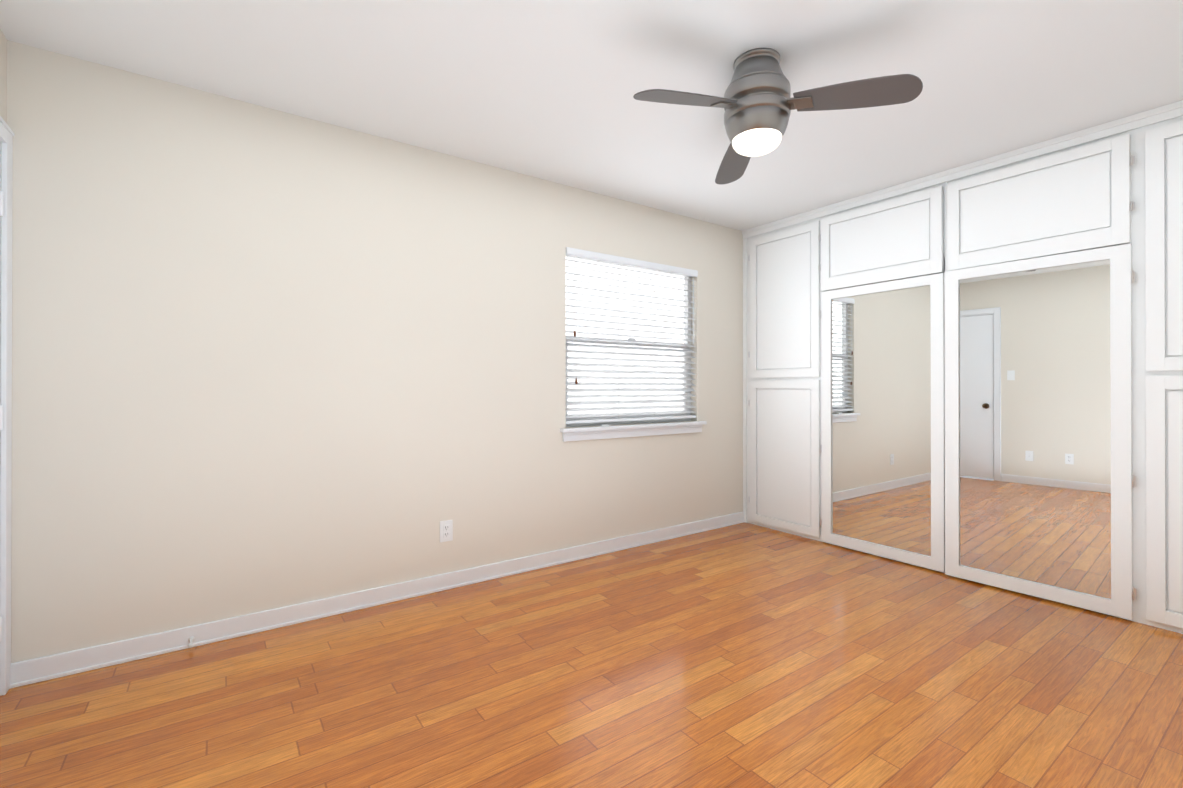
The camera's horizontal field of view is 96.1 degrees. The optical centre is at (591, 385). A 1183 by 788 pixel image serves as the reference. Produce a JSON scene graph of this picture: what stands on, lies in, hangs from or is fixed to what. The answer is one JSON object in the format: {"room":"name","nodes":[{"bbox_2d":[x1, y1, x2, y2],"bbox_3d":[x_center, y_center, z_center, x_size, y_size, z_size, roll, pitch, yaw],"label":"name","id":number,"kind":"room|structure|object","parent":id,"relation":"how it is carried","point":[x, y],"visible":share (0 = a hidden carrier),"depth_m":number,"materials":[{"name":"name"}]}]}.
{"room":"empty bedroom","nodes":[
{"label":"empty bedroom","id":0,"kind":"room"},
{"bbox_2d":[0,29,6,404],"bbox_3d":[-1.186,-0.088,0.457,0.120,2.440,3.695,0,0,-35],"label":"wall","id":1,"kind":"structure","parent":0,"point":[3,77],"depth_m":1.97,"materials":[{"name":"paint"}]},
{"bbox_2d":[0,191,3,641],"bbox_3d":[-1.940,0.123,1.651,0.107,2.002,0.725,0,0,-35],"label":"door","id":2,"kind":"structure","parent":1,"relation":"in","point":[1,214],"depth_m":1.94,"materials":[{"name":"white"}]},
{"bbox_2d":[0,116,14,695],"bbox_3d":[-1.990,0.089,1.613,0.140,2.093,0.877,0,0,-35],"label":"door frame","id":3,"kind":"structure","parent":1,"relation":"attached to","point":[7,134],"depth_m":1.96,"materials":[{"name":"white wood"}]},
{"bbox_2d":[7,40,742,662],"bbox_3d":[-0.240,-0.080,3.462,5.135,2.440,0.120,0,0,-35],"label":"wall","id":4,"kind":"structure","parent":0,"point":[265,358],"depth_m":2.53,"materials":[{"name":"paint"}]},
{"bbox_2d":[188,637,194,647],"bbox_3d":[-1.716,1.101,2.277,0.022,0.022,0.079,0,0,-35],"label":"doorstop","id":5,"kind":"object","parent":4,"relation":"attached to","point":[190,640],"visible":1,"depth_m":2.28,"materials":[{"name":"white rubber"}]},
{"bbox_2d":[10,511,744,688],"bbox_3d":[-0.457,1.095,3.220,4.263,0.090,0.018,0,0,-35],"label":"baseboard","id":6,"kind":"structure","parent":4,"relation":"attached to","point":[39,669],"depth_m":2.58,"materials":[{"name":"white wood"}]},
{"bbox_2d":[440,520,452,541],"bbox_3d":[-0.813,0.814,2.976,0.072,0.116,0.008,0,0,-35],"label":"outlet","id":7,"kind":"object","parent":4,"relation":"attached to","point":[446,530],"visible":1,"depth_m":2.97,"materials":[{"name":"white plastic"}]},
{"bbox_2d":[560,256,706,441],"bbox_3d":[0.315,-0.269,3.821,1.317,1.260,0.155,0,0,-35],"label":"window","id":8,"kind":"structure","parent":4,"relation":"in","point":[687,282],"depth_m":3.83,"materials":[{"name":"white plastic"}]},
{"bbox_2d":[566,247,697,423],"bbox_3d":[0.318,-0.324,3.805,1.208,1.146,0.081,0,0,-35],"label":"window blind","id":9,"kind":"object","parent":8,"relation":"attached to","point":[611,259],"visible":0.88,"depth_m":3.76,"materials":[{"name":"white plastic"}]},
{"bbox_2d":[0,522,1182,787],"bbox_3d":[0.827,1.161,1.950,5.135,0.050,3.815,0,0,-35],"label":"floor","id":10,"kind":"structure","parent":0,"point":[744,654],"depth_m":1.97,"materials":[{"name":"brown wood"}]},
{"bbox_2d":[0,0,1182,230],"bbox_3d":[0.827,-1.329,1.957,5.135,0.050,3.815,0,0,-35],"label":"ceiling","id":11,"kind":"structure","parent":0,"point":[548,90],"depth_m":2.20,"materials":[{"name":"white paint"}]},
{"bbox_2d":[633,48,922,184],"bbox_3d":[0.609,-1.120,2.058,0.942,0.366,0.998,0,0,-35],"label":"ceiling fan","id":12,"kind":"object","parent":11,"relation":"hanging from","point":[757,103],"visible":1,"depth_m":2.03,"materials":[{"name":"silver metal"}]},
{"label":"outside","id":13,"kind":"structure","parent":0,"visible":0},
{"bbox_2d":[566,257,683,413],"bbox_3d":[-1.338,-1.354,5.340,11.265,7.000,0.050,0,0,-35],"label":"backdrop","id":14,"kind":"structure","parent":13,"point":[610,282],"depth_m":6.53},
{"bbox_3d":[2.617,-0.080,3.219,0.750,2.440,3.575,0,0,-35],"label":"wall","id":15,"kind":"structure","parent":0,"visible":0},
{"bbox_2d":[742,100,1182,633],"bbox_3d":[2.152,-0.080,3.196,0.086,2.440,3.074,0,0,-35],"label":"closet","id":16,"kind":"object","parent":15,"relation":"attached to","point":[972,371],"visible":1,"depth_m":2.99,"materials":[{"name":"white wood"}]}
]}

